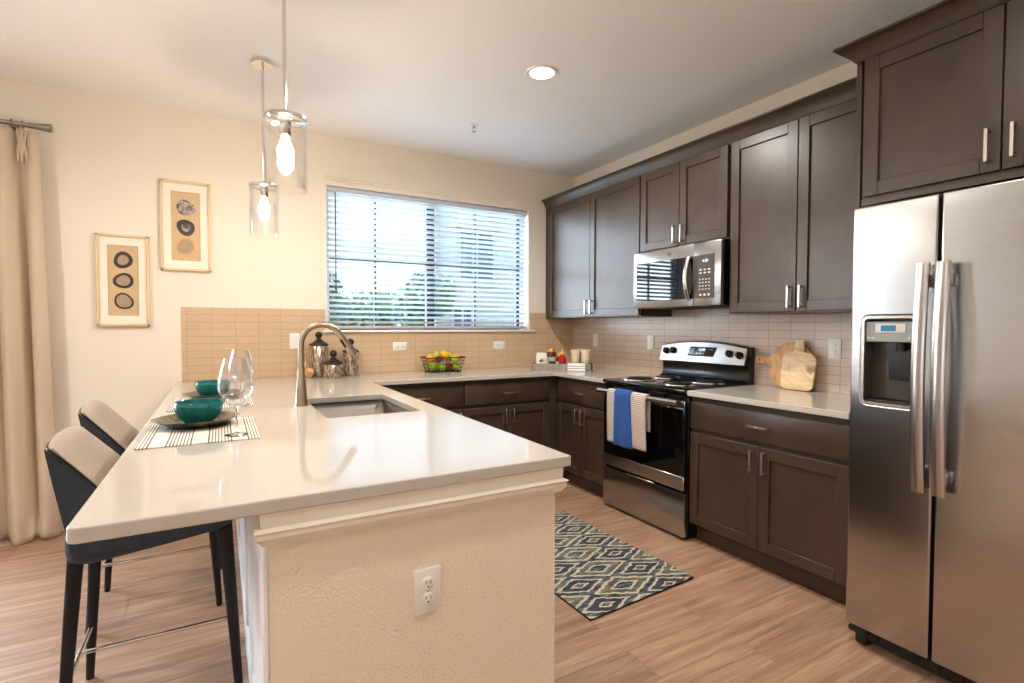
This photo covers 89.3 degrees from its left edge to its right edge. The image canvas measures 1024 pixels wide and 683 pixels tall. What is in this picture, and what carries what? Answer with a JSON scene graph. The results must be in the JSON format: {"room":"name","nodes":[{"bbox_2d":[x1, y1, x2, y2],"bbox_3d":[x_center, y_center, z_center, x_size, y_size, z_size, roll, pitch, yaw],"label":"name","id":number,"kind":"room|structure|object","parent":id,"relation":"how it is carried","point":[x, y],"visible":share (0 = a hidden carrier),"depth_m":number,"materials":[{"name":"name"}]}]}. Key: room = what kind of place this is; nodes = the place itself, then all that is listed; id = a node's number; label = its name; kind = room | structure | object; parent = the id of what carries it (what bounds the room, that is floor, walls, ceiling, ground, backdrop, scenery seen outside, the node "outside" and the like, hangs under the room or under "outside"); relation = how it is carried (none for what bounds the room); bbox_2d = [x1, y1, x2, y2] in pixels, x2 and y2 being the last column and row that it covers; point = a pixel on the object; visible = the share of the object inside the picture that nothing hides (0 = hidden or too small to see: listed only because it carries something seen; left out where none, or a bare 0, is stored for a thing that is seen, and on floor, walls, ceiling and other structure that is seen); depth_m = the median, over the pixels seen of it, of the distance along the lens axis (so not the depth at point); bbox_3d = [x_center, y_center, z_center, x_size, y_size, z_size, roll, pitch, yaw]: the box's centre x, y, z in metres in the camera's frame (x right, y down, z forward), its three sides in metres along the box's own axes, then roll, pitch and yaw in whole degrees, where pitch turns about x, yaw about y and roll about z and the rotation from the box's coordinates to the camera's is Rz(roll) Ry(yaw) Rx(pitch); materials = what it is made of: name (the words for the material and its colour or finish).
{"room":"kitchen","nodes":[
{"label":"kitchen","id":0,"kind":"room"},
{"bbox_2d":[0,78,573,449],"bbox_3d":[-2.568,-0.194,3.476,7.600,2.762,0.160,-1,2,-29],"label":"wall","id":1,"kind":"structure","parent":0,"point":[104,159],"depth_m":3.52,"materials":[{"name":"paint"}]},
{"bbox_2d":[0,118,52,132],"bbox_3d":[-3.930,-1.264,2.519,2.613,0.090,0.117,-1,2,-29],"label":"curtain rod","id":2,"kind":"object","parent":1,"relation":"attached to","point":[14,125],"visible":0.94,"depth_m":3.07,"materials":[{"name":"metal"}]},
{"bbox_2d":[0,120,60,545],"bbox_3d":[-3.063,-0.053,2.978,0.676,2.503,0.207,-1,2,-33],"label":"curtain","id":3,"kind":"object","parent":2,"relation":"hanging from","point":[29,509],"visible":0.97,"depth_m":3.08,"materials":[{"name":"fabric"}]},
{"bbox_2d":[2,516,64,539],"bbox_3d":[-2.562,1.133,3.418,1.280,0.112,0.015,-1,2,-29],"label":"baseboard","id":4,"kind":"structure","parent":1,"relation":"attached to","point":[61,523],"depth_m":3.26,"materials":[{"name":"paint"}]},
{"bbox_2d":[94,233,150,325],"bbox_3d":[-2.533,-0.397,3.380,0.283,0.594,0.032,-1,2,-29],"label":"framed picture","id":5,"kind":"object","parent":1,"relation":"attached to","point":[122,262],"visible":1,"depth_m":3.38,"materials":[{"name":"white paper"}]},
{"bbox_2d":[159,178,210,271],"bbox_3d":[-2.227,-0.785,3.540,0.294,0.607,0.032,-1,2,-29],"label":"framed picture","id":6,"kind":"object","parent":1,"relation":"attached to","point":[184,206],"visible":1,"depth_m":3.54,"materials":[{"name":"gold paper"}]},
{"bbox_2d":[181,307,572,380],"bbox_3d":[-0.831,-0.003,4.363,3.292,0.507,0.008,-1,2,-29],"label":"wall tiles","id":7,"kind":"structure","parent":1,"relation":"attached to","point":[209,335],"depth_m":3.94,"materials":[{"name":"tile"}]},
{"bbox_2d":[290,333,299,348],"bbox_3d":[-1.633,-0.004,3.900,0.071,0.117,0.013,-1,2,-29],"label":"light switch","id":8,"kind":"object","parent":7,"relation":"attached to","point":[294,337],"visible":0.84,"depth_m":3.90,"materials":[{"name":"white plastic"}]},
{"bbox_2d":[393,342,406,350],"bbox_3d":[-0.929,0.040,4.298,0.117,0.071,0.010,-1,2,-29],"label":"wall outlet","id":9,"kind":"object","parent":7,"relation":"attached to","point":[397,346],"visible":1,"depth_m":4.30,"materials":[{"name":"white plastic"}]},
{"bbox_2d":[493,341,504,348],"bbox_3d":[-0.117,0.032,4.755,0.117,0.071,0.010,-1,2,-29],"label":"wall outlet","id":10,"kind":"object","parent":7,"relation":"attached to","point":[496,344],"visible":1,"depth_m":4.75,"materials":[{"name":"white plastic"}]},
{"bbox_2d":[323,174,535,332],"bbox_3d":[-0.650,-0.686,4.516,1.926,1.206,0.184,-1,2,-29],"label":"window","id":11,"kind":"structure","parent":1,"relation":"in","point":[329,180],"depth_m":4.52,"materials":[{"name":"paint"}]},
{"bbox_2d":[326,186,526,328],"bbox_3d":[-0.658,-0.663,4.491,1.812,1.104,0.081,-1,2,-29],"label":"window blind","id":12,"kind":"object","parent":11,"relation":"attached to","point":[331,190],"visible":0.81,"depth_m":4.43,"materials":[{"name":"white plastic"}]},
{"bbox_2d":[268,493,554,682],"bbox_3d":[-0.932,0.773,2.637,0.766,0.882,2.955,-1,2,-29],"label":"wall","id":13,"kind":"structure","parent":0,"point":[341,605],"depth_m":1.33,"materials":[{"name":"beige paint"}]},
{"bbox_2d":[236,517,269,682],"bbox_3d":[-1.272,0.819,2.447,0.014,0.800,2.955,-1,2,-29],"label":"trim","id":14,"kind":"structure","parent":13,"relation":"attached to","point":[253,558],"depth_m":1.61,"materials":[{"name":"white paint"}]},
{"bbox_2d":[251,467,568,546],"bbox_3d":[-0.238,0.408,1.393,0.826,0.078,0.185,-1,2,-29],"label":"trim","id":15,"kind":"structure","parent":13,"relation":"attached to","point":[272,529],"depth_m":1.27,"materials":[{"name":"paint"}]},
{"bbox_2d":[414,565,440,615],"bbox_3d":[-0.217,0.641,1.335,0.071,0.117,0.010,-1,2,-29],"label":"wall outlet","id":16,"kind":"object","parent":13,"relation":"attached to","point":[427,581],"visible":1,"depth_m":1.33,"materials":[{"name":"white plastic"}]},
{"bbox_2d":[422,592,433,604],"bbox_3d":[-0.215,0.661,1.333,0.033,0.033,0.004,-1,2,-29],"label":"receptacle","id":17,"kind":"object","parent":16,"relation":"attached to","point":[427,597],"depth_m":1.33,"materials":[{"name":"white plastic"}]},
{"bbox_2d":[422,577,433,589],"bbox_3d":[-0.215,0.622,1.332,0.033,0.033,0.004,-1,2,-29],"label":"receptacle","id":18,"kind":"object","parent":16,"relation":"attached to","point":[427,582],"depth_m":1.33,"materials":[{"name":"white plastic"}]},
{"bbox_2d":[0,0,942,177],"bbox_3d":[-0.516,-1.527,-0.207,7.600,0.120,8.600,-1,2,-29],"label":"ceiling","id":19,"kind":"structure","parent":0,"point":[633,76],"depth_m":2.87,"materials":[{"name":"paint"}]},
{"bbox_2d":[248,57,279,233],"bbox_3d":[-1.397,-1.081,2.915,0.160,0.954,0.160,0,2,-9],"label":"pendant light","id":20,"kind":"object","parent":19,"relation":"hanging from","point":[264,65],"visible":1,"depth_m":2.90,"materials":[{"name":"silver metal"}]},
{"bbox_2d":[260,187,267,198],"bbox_3d":[-1.397,-0.839,2.922,0.044,0.058,0.044,-1,2,-29],"label":"socket","id":21,"kind":"object","parent":20,"relation":"attached to","point":[263,190],"depth_m":2.90,"materials":[{"name":"silver metal"}]},
{"bbox_2d":[262,0,307,192],"bbox_3d":[-0.862,-1.052,1.966,0.160,0.954,0.160,0,2,-9],"label":"pendant light","id":22,"kind":"object","parent":19,"relation":"hanging from","point":[286,120],"visible":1,"depth_m":1.96,"materials":[{"name":"silver metal"}]},
{"bbox_2d":[279,119,291,137],"bbox_3d":[-0.863,-0.811,1.973,0.044,0.058,0.044,-1,2,-29],"label":"socket","id":23,"kind":"object","parent":22,"relation":"attached to","point":[285,125],"depth_m":1.96,"materials":[{"name":"silver metal"}]},
{"bbox_2d":[469,123,477,132],"bbox_3d":[-0.278,-1.556,3.787,0.066,0.050,0.066,-1,2,-29],"label":"sprinkler","id":24,"kind":"object","parent":19,"relation":"attached to","point":[473,125],"visible":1,"depth_m":3.78,"materials":[{"name":"white paint"}]},
{"bbox_2d":[526,64,557,80],"bbox_3d":[0.173,-1.554,3.004,0.188,0.007,0.188,-1,2,-29],"label":"recessed light","id":25,"kind":"object","parent":19,"relation":"in","point":[542,72],"visible":1,"depth_m":3.00,"materials":[{"name":"white paint"}]},
{"bbox_2d":[0,470,954,682],"bbox_3d":[-0.521,1.344,-0.124,7.600,0.100,8.600,-1,2,-29],"label":"floor","id":26,"kind":"structure","parent":0,"point":[737,620],"depth_m":2.23,"materials":[{"name":"brown wood"}]},
{"bbox_2d":[44,426,242,682],"bbox_3d":[-1.244,0.763,1.820,0.516,0.950,0.447,-1,2,-29],"label":"counter stool","id":27,"kind":"object","parent":26,"relation":"on","point":[77,461],"visible":0.5,"depth_m":1.63,"materials":[{"name":"grey fabric"}]},
{"bbox_2d":[45,426,120,486],"bbox_3d":[-1.395,0.382,1.723,0.164,0.184,0.420,-1,2,-29],"label":"cushion","id":28,"kind":"object","parent":27,"relation":"on","point":[74,456],"depth_m":1.60,"materials":[{"name":"beige fabric"}]},
{"bbox_2d":[78,400,221,633],"bbox_3d":[-1.668,0.744,2.445,0.516,0.950,0.447,-1,2,-29],"label":"counter stool","id":29,"kind":"object","parent":26,"relation":"on","point":[96,417],"visible":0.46,"depth_m":2.38,"materials":[{"name":"grey fabric"}]},
{"bbox_2d":[79,400,138,448],"bbox_3d":[-1.819,0.363,2.349,0.164,0.184,0.420,-1,2,-29],"label":"cushion","id":30,"kind":"object","parent":29,"relation":"on","point":[96,417],"depth_m":2.24,"materials":[{"name":"beige fabric"}]},
{"bbox_2d":[381,381,463,415],"bbox_3d":[-0.813,0.734,4.015,0.703,0.882,0.650,-1,2,-29],"label":"base cabinet","id":31,"kind":"object","parent":26,"relation":"on","point":[449,396],"visible":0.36,"depth_m":3.83,"materials":[{"name":"brown wood"}]},
{"bbox_2d":[463,376,556,449],"bbox_3d":[-0.133,0.724,4.397,0.857,0.882,0.650,-1,2,-29],"label":"base cabinet","id":32,"kind":"object","parent":26,"relation":"on","point":[526,408],"visible":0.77,"depth_m":4.17,"materials":[{"name":"brown wood"}]},
{"bbox_2d":[66,366,659,543],"bbox_3d":[-0.111,0.304,3.064,3.316,0.032,2.974,-1,2,-29],"label":"countertop","id":33,"kind":"structure","parent":32,"relation":"on","point":[301,457],"depth_m":1.48,"materials":[{"name":"stone"}]},
{"bbox_2d":[134,416,259,449],"bbox_3d":[-1.109,0.319,1.859,0.345,0.004,0.470,-1,2,-29],"label":"placemat","id":34,"kind":"object","parent":33,"relation":"on","point":[156,436],"visible":0.8,"depth_m":1.78,"materials":[{"name":"white fabric"}]},
{"bbox_2d":[150,411,238,428],"bbox_3d":[-1.188,0.299,1.954,0.289,0.030,0.289,-1,2,-29],"label":"charger plate","id":35,"kind":"object","parent":34,"relation":"on","point":[170,421],"visible":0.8,"depth_m":1.91,"materials":[{"name":"ceramic"}]},
{"bbox_2d":[173,398,223,422],"bbox_3d":[-1.184,0.266,1.961,0.166,0.083,0.166,-1,2,-29],"label":"bowl","id":36,"kind":"object","parent":35,"relation":"on","point":[198,410],"visible":0.89,"depth_m":1.91,"materials":[{"name":"teal ceramic"}]},
{"bbox_2d":[217,358,253,436],"bbox_3d":[-0.946,0.189,1.777,0.113,0.262,0.113,-1,2,-29],"label":"wine glass","id":37,"kind":"object","parent":34,"relation":"on","point":[236,433],"visible":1,"depth_m":1.78,"materials":[{"name":"clear glass"}]},
{"bbox_2d":[217,358,253,406],"bbox_3d":[-0.946,0.141,1.776,0.113,0.167,0.113,-1,2,-29],"label":"glass bowl","id":38,"kind":"object","parent":37,"relation":"on","point":[244,358],"depth_m":1.77,"materials":[{"name":"clear glass"}]},
{"bbox_2d":[167,394,253,411],"bbox_3d":[-1.478,0.299,2.560,0.345,0.004,0.470,-1,2,-29],"label":"placemat","id":39,"kind":"object","parent":33,"relation":"on","point":[235,400],"visible":0.3,"depth_m":2.57,"materials":[{"name":"white fabric"}]},
{"bbox_2d":[182,389,245,398],"bbox_3d":[-1.533,0.278,2.678,0.289,0.030,0.289,-1,2,-29],"label":"charger plate","id":40,"kind":"object","parent":39,"relation":"on","point":[231,393],"visible":0.66,"depth_m":2.64,"materials":[{"name":"ceramic"}]},
{"bbox_2d":[194,380,230,395],"bbox_3d":[-1.541,0.245,2.672,0.166,0.083,0.166,-1,2,-29],"label":"bowl","id":41,"kind":"object","parent":40,"relation":"on","point":[204,387],"visible":0.83,"depth_m":2.62,"materials":[{"name":"teal ceramic"}]},
{"bbox_2d":[227,349,253,405],"bbox_3d":[-1.280,0.169,2.450,0.113,0.262,0.113,-1,2,-29],"label":"wine glass","id":42,"kind":"object","parent":39,"relation":"on","point":[241,402],"visible":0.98,"depth_m":2.45,"materials":[{"name":"clear glass"}]},
{"bbox_2d":[227,349,253,384],"bbox_3d":[-1.280,0.121,2.449,0.113,0.167,0.113,-1,2,-29],"label":"glass bowl","id":43,"kind":"object","parent":42,"relation":"on","point":[248,349],"depth_m":2.44,"materials":[{"name":"clear glass"}]},
{"bbox_2d":[305,368,313,377],"bbox_3d":[-1.477,0.226,3.775,0.065,0.074,0.063,-1,2,-41],"label":"wooden block","id":44,"kind":"object","parent":33,"relation":"on","point":[309,372],"visible":0.9,"depth_m":3.76,"materials":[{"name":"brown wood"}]},
{"bbox_2d":[304,362,308,369],"bbox_3d":[-1.518,0.179,3.785,0.057,0.069,0.062,1,2,15],"label":"wooden block","id":45,"kind":"object","parent":44,"relation":"on","point":[306,365],"visible":0.48,"depth_m":3.77,"materials":[{"name":"brown wood"}]},
{"bbox_2d":[309,331,328,376],"bbox_3d":[-1.448,0.094,3.891,0.141,0.338,0.141,-1,2,-29],"label":"lidded jar","id":46,"kind":"object","parent":33,"relation":"on","point":[318,349],"visible":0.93,"depth_m":3.83,"materials":[{"name":"silver glass"}]},
{"bbox_2d":[294,322,357,405],"bbox_3d":[-0.900,0.103,2.518,0.295,0.400,0.063,-1,2,-29],"label":"faucet","id":47,"kind":"object","parent":33,"relation":"on","point":[301,399],"visible":1,"depth_m":2.46,"materials":[{"name":"silver metal"}]},
{"bbox_2d":[323,350,342,378],"bbox_3d":[-1.309,0.164,3.802,0.139,0.204,0.139,-1,2,-29],"label":"lidded jar","id":48,"kind":"object","parent":33,"relation":"on","point":[333,368],"visible":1,"depth_m":3.75,"materials":[{"name":"silver glass"}]},
{"bbox_2d":[342,338,358,375],"bbox_3d":[-1.241,0.118,3.991,0.125,0.284,0.125,-1,2,-29],"label":"lidded jar","id":49,"kind":"object","parent":33,"relation":"on","point":[350,365],"visible":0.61,"depth_m":3.94,"materials":[{"name":"silver glass"}]},
{"bbox_2d":[311,400,409,417],"bbox_3d":[-0.743,0.432,2.519,0.421,0.192,0.674,-1,2,-29],"label":"sink","id":50,"kind":"object","parent":33,"relation":"in","point":[367,407],"visible":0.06,"depth_m":2.82,"materials":[{"name":"metal"}]},
{"bbox_2d":[420,356,465,372],"bbox_3d":[-0.577,0.189,4.344,0.343,0.124,0.223,-1,2,-29],"label":"wire basket","id":51,"kind":"object","parent":33,"relation":"on","point":[424,357],"visible":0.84,"depth_m":4.28,"materials":[{"name":"black metal"}]},
{"bbox_2d":[426,354,433,361],"bbox_3d":[-0.678,0.138,4.281,0.068,0.068,0.068,-1,2,-29],"label":"orange","id":52,"kind":"object","parent":51,"relation":"in","point":[428,355],"visible":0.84,"depth_m":4.26,"materials":[{"name":"orange food"}]},
{"bbox_2d":[428,363,436,370],"bbox_3d":[-0.655,0.205,4.269,0.073,0.076,0.072,0,2,-5],"label":"apple","id":53,"kind":"object","parent":51,"relation":"in","point":[434,367],"visible":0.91,"depth_m":4.25,"materials":[{"name":"green food"}]},
{"bbox_2d":[435,355,442,361],"bbox_3d":[-0.603,0.139,4.274,0.061,0.066,0.061,1,2,36],"label":"apple","id":54,"kind":"object","parent":51,"relation":"in","point":[438,356],"visible":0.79,"depth_m":4.25,"materials":[{"name":"red food"}]},
{"bbox_2d":[437,362,445,370],"bbox_3d":[-0.580,0.210,4.289,0.075,0.073,0.072,-1,2,-23],"label":"apple","id":55,"kind":"object","parent":51,"relation":"in","point":[440,365],"visible":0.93,"depth_m":4.26,"materials":[{"name":"green food"}]},
{"bbox_2d":[440,351,449,358],"bbox_3d":[-0.561,0.113,4.325,0.078,0.073,0.079,0,2,1],"label":"lemon","id":56,"kind":"object","parent":51,"relation":"in","point":[442,353],"visible":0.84,"depth_m":4.30,"materials":[{"name":"yellow food"}]},
{"bbox_2d":[451,356,457,361],"bbox_3d":[-0.481,0.146,4.331,0.058,0.058,0.058,0,2,9],"label":"apple","id":57,"kind":"object","parent":51,"relation":"in","point":[452,359],"visible":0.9,"depth_m":4.31,"materials":[{"name":"food"}]},
{"bbox_2d":[452,362,459,369],"bbox_3d":[-0.472,0.207,4.361,0.069,0.071,0.069,0,2,3],"label":"apple","id":58,"kind":"object","parent":51,"relation":"in","point":[454,366],"visible":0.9,"depth_m":4.34,"materials":[{"name":"green food"}]},
{"bbox_2d":[532,362,592,370],"bbox_3d":[0.447,0.218,4.581,0.516,0.056,0.210,0,2,12],"label":"serving tray","id":59,"kind":"object","parent":33,"relation":"on","point":[535,366],"visible":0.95,"depth_m":4.50,"materials":[{"name":"grey wood"}]},
{"bbox_2d":[536,353,546,363],"bbox_3d":[0.260,0.167,4.587,0.096,0.136,0.098,0,2,-1],"label":"tin","id":60,"kind":"object","parent":59,"relation":"on","point":[540,357],"visible":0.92,"depth_m":4.54,"materials":[{"name":"white metal"}]},
{"bbox_2d":[547,348,555,363],"bbox_3d":[0.354,0.148,4.647,0.087,0.170,0.087,-1,2,-29],"label":"jar","id":61,"kind":"object","parent":59,"relation":"on","point":[551,352],"visible":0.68,"depth_m":4.61,"materials":[{"name":"brown glass"}]},
{"bbox_2d":[558,349,565,363],"bbox_3d":[0.440,0.151,4.545,0.070,0.171,0.070,-1,2,-29],"label":"sauce bottle","id":62,"kind":"object","parent":59,"relation":"on","point":[562,359],"visible":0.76,"depth_m":4.52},
{"bbox_2d":[571,349,579,362],"bbox_3d":[0.554,0.154,4.527,0.087,0.166,0.087,-1,2,-29],"label":"cup","id":63,"kind":"object","parent":59,"relation":"on","point":[575,354],"visible":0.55,"depth_m":4.49,"materials":[{"name":"beige ceramic"}]},
{"bbox_2d":[567,363,585,371],"bbox_3d":[0.542,0.218,4.401,0.179,0.062,0.145,0,2,12],"label":"napkin","id":64,"kind":"object","parent":59,"relation":"on","point":[575,367],"visible":1,"depth_m":4.41,"materials":[{"name":"white fabric"}]},
{"bbox_2d":[581,350,590,363],"bbox_3d":[0.640,0.155,4.505,0.087,0.166,0.087,-1,2,-29],"label":"cup","id":65,"kind":"object","parent":59,"relation":"on","point":[585,354],"visible":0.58,"depth_m":4.47,"materials":[{"name":"beige ceramic"}]},
{"bbox_2d":[557,377,606,496],"bbox_3d":[0.786,0.731,4.198,0.650,0.882,0.638,-1,2,-29],"label":"base cabinet","id":66,"kind":"object","parent":26,"relation":"on","point":[580,408],"visible":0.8,"depth_m":4.03,"materials":[{"name":"brown wood"}]},
{"bbox_2d":[554,511,693,620],"bbox_3d":[0.353,1.201,2.935,0.735,0.013,1.149,-1,2,-29],"label":"rug","id":67,"kind":"object","parent":26,"relation":"on","point":[598,573],"visible":0.7,"depth_m":2.71,"materials":[{"name":"multicoloured fabric"}]},
{"bbox_2d":[596,341,754,537],"bbox_3d":[1.096,0.594,3.561,0.710,1.193,0.761,-1,2,-29],"label":"range","id":68,"kind":"object","parent":26,"relation":"on","point":[652,486],"visible":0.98,"depth_m":3.38,"materials":[{"name":"silver metal"}]},
{"bbox_2d":[613,388,635,449],"bbox_3d":[0.757,0.513,3.472,0.061,0.383,0.183,-1,2,-29],"label":"dish towel","id":69,"kind":"object","parent":68,"relation":"hanging from","point":[622,428],"visible":0.84,"depth_m":3.45,"materials":[{"name":"blue fabric"}]},
{"bbox_2d":[607,388,650,451],"bbox_3d":[0.769,0.512,3.450,0.048,0.363,0.378,-1,2,-29],"label":"dish towel","id":70,"kind":"object","parent":68,"relation":"hanging from","point":[640,408],"visible":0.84,"depth_m":3.34,"materials":[{"name":"beige fabric"}]},
{"bbox_2d":[622,376,655,380],"bbox_3d":[0.893,0.266,3.649,0.230,0.028,0.230,-1,2,-29],"label":"burner","id":71,"kind":"object","parent":68,"relation":"on","point":[633,378],"depth_m":3.60,"materials":[{"name":"silver metal"}]},
{"bbox_2d":[653,375,679,378],"bbox_3d":[1.128,0.262,3.781,0.194,0.028,0.194,-1,2,-29],"label":"burner","id":72,"kind":"object","parent":68,"relation":"on","point":[659,376],"depth_m":3.73,"materials":[{"name":"silver metal"}]},
{"bbox_2d":[603,375,753,393],"bbox_3d":[1.121,0.285,3.566,0.650,0.025,0.760,-1,2,-29],"label":"cooktop","id":73,"kind":"object","parent":68,"relation":"in","point":[665,384],"depth_m":3.44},
{"bbox_2d":[664,381,695,386],"bbox_3d":[1.076,0.275,3.323,0.194,0.028,0.194,-1,2,-29],"label":"burner","id":74,"kind":"object","parent":68,"relation":"on","point":[675,383],"depth_m":3.27,"materials":[{"name":"silver metal"}]},
{"bbox_2d":[691,379,726,384],"bbox_3d":[1.312,0.272,3.455,0.230,0.028,0.230,-1,2,-29],"label":"burner","id":75,"kind":"object","parent":68,"relation":"on","point":[700,381],"depth_m":3.39,"materials":[{"name":"silver metal"}]},
{"bbox_2d":[689,396,849,604],"bbox_3d":[1.542,0.771,2.855,0.650,0.882,0.914,-1,2,-29],"label":"base cabinet","id":76,"kind":"object","parent":26,"relation":"on","point":[768,490],"visible":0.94,"depth_m":2.64,"materials":[{"name":"brown wood"}]},
{"bbox_2d":[687,385,849,419],"bbox_3d":[1.544,0.314,2.841,0.650,0.032,0.909,-1,2,-29],"label":"countertop","id":77,"kind":"structure","parent":76,"relation":"on","point":[835,405],"depth_m":2.77,"materials":[{"name":"stone"}]},
{"bbox_2d":[756,342,811,385],"bbox_3d":[1.676,0.144,3.195,0.062,0.284,0.378,-1,2,-27],"label":"cutting board","id":78,"kind":"object","parent":77,"relation":"on","point":[774,362],"visible":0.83,"depth_m":3.22,"materials":[{"name":"brown wood"}]},
{"bbox_2d":[780,340,816,390],"bbox_3d":[1.710,0.140,3.090,0.064,0.298,0.212,-1,2,-29],"label":"cutting board","id":79,"kind":"object","parent":77,"relation":"on","point":[799,367],"visible":1,"depth_m":3.08,"materials":[{"name":"brown wood"}]},
{"bbox_2d":[854,61,863,209],"bbox_3d":[1.776,0.009,2.425,0.646,2.430,0.022,-1,2,-29],"label":"panel","id":80,"kind":"object","parent":26,"relation":"on","point":[860,66],"visible":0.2,"depth_m":2.24,"materials":[{"name":"brown wood"}]},
{"bbox_2d":[846,178,1023,682],"bbox_3d":[1.893,0.353,1.899,0.904,1.772,0.870,-1,2,-29],"label":"refrigerator","id":81,"kind":"object","parent":26,"relation":"on","point":[935,579],"visible":1,"depth_m":1.81,"materials":[{"name":"silver metal"}]},
{"bbox_2d":[574,62,856,394],"bbox_3d":[2.738,-0.130,1.551,0.160,2.762,8.400,-1,2,-29],"label":"wall","id":82,"kind":"structure","parent":0,"point":[848,71],"depth_m":3.52,"materials":[{"name":"paint"}]},
{"bbox_2d":[546,176,671,318],"bbox_3d":[0.762,-0.738,4.490,0.372,1.059,1.302,-1,2,-29],"label":"upper cabinet","id":83,"kind":"object","parent":82,"relation":"attached to","point":[593,239],"visible":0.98,"depth_m":4.31,"materials":[{"name":"brown wood"}]},
{"bbox_2d":[541,0,1010,208],"bbox_3d":[1.255,-1.257,3.252,0.725,0.082,3.916,-1,2,-29],"label":"crown molding","id":84,"kind":"structure","parent":83,"relation":"attached to","point":[845,91],"depth_m":2.67,"materials":[{"name":"brown wood"}]},
{"bbox_2d":[640,143,730,252],"bbox_3d":[1.270,-0.943,3.581,0.372,0.594,0.766,-1,2,-29],"label":"upper cabinet","id":85,"kind":"object","parent":82,"relation":"attached to","point":[687,201],"visible":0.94,"depth_m":3.45,"materials":[{"name":"brown wood"}]},
{"bbox_2d":[634,238,729,309],"bbox_3d":[1.236,-0.433,3.574,0.459,0.415,0.765,-1,2,-29],"label":"microwave","id":86,"kind":"object","parent":85,"relation":"attached to","point":[697,275],"visible":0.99,"depth_m":3.41,"materials":[{"name":"silver metal"}]},
{"bbox_2d":[573,308,851,394],"bbox_3d":[1.331,0.009,3.885,0.008,0.516,2.960,-1,2,-29],"label":"wall tiles","id":87,"kind":"structure","parent":82,"relation":"attached to","point":[622,342],"depth_m":3.62,"materials":[{"name":"tile"}]},
{"bbox_2d":[593,334,597,345],"bbox_3d":[0.779,-0.013,4.846,0.013,0.117,0.071,-1,2,-29],"label":"light switch","id":88,"kind":"object","parent":87,"relation":"attached to","point":[595,336],"visible":1,"depth_m":4.84,"materials":[{"name":"white plastic"}]},
{"bbox_2d":[647,335,653,349],"bbox_3d":[1.127,0.007,4.227,0.013,0.117,0.071,-1,2,-29],"label":"light switch","id":89,"kind":"object","parent":87,"relation":"attached to","point":[650,338],"visible":1,"depth_m":4.22,"materials":[{"name":"white plastic"}]},
{"bbox_2d":[828,338,840,358],"bbox_3d":[1.841,0.041,2.960,0.010,0.117,0.071,-1,2,-29],"label":"wall outlet","id":90,"kind":"object","parent":87,"relation":"attached to","point":[834,344],"visible":1,"depth_m":2.96,"materials":[{"name":"white plastic"}]},
{"bbox_2d":[729,98,856,314],"bbox_3d":[1.673,-0.690,2.872,0.372,1.059,0.874,-1,2,-29],"label":"upper cabinet","id":91,"kind":"object","parent":82,"relation":"attached to","point":[793,182],"visible":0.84,"depth_m":2.80,"materials":[{"name":"brown wood"}]},
{"bbox_2d":[861,0,1023,205],"bbox_3d":[1.993,-0.884,1.970,0.680,0.618,0.935,-1,2,-29],"label":"upper cabinet","id":92,"kind":"object","parent":82,"relation":"attached to","point":[943,109],"visible":0.99,"depth_m":1.96,"materials":[{"name":"brown wood"}]},
{"label":"outside","id":93,"kind":"structure","parent":0,"visible":0},
{"bbox_3d":[-15.571,0.602,33.969,80.000,0.380,54.000,-1,2,-29],"label":"ground","id":94,"kind":"structure","parent":93,"visible":0},
{"bbox_2d":[329,270,350,325],"bbox_3d":[-5.375,-0.544,14.358,2.047,3.083,2.051,1,2,15],"label":"tree","id":95,"kind":"object","parent":94,"relation":"on","point":[330,275],"visible":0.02,"depth_m":14.10,"materials":[{"name":"green plant"}]},
{"bbox_2d":[333,289,395,325],"bbox_3d":[-4.676,-0.373,16.416,2.536,2.628,1.874,0,2,6],"label":"tree","id":96,"kind":"object","parent":94,"relation":"on","point":[351,292],"visible":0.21,"depth_m":16.06,"materials":[{"name":"green plant"}]},
{"bbox_2d":[386,273,455,325],"bbox_3d":[-2.732,-0.543,14.866,2.040,3.062,1.859,2,2,44],"label":"tree","id":97,"kind":"object","parent":94,"relation":"on","point":[416,274],"visible":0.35,"depth_m":14.50,"materials":[{"name":"green plant"}]},
{"bbox_2d":[397,210,513,325],"bbox_3d":[1.614,-4.193,23.382,14.900,9.870,7.650,-1,2,-29],"label":"building","id":98,"kind":"structure","parent":94,"relation":"on","point":[436,260],"depth_m":17.87,"materials":[{"name":"stone"}]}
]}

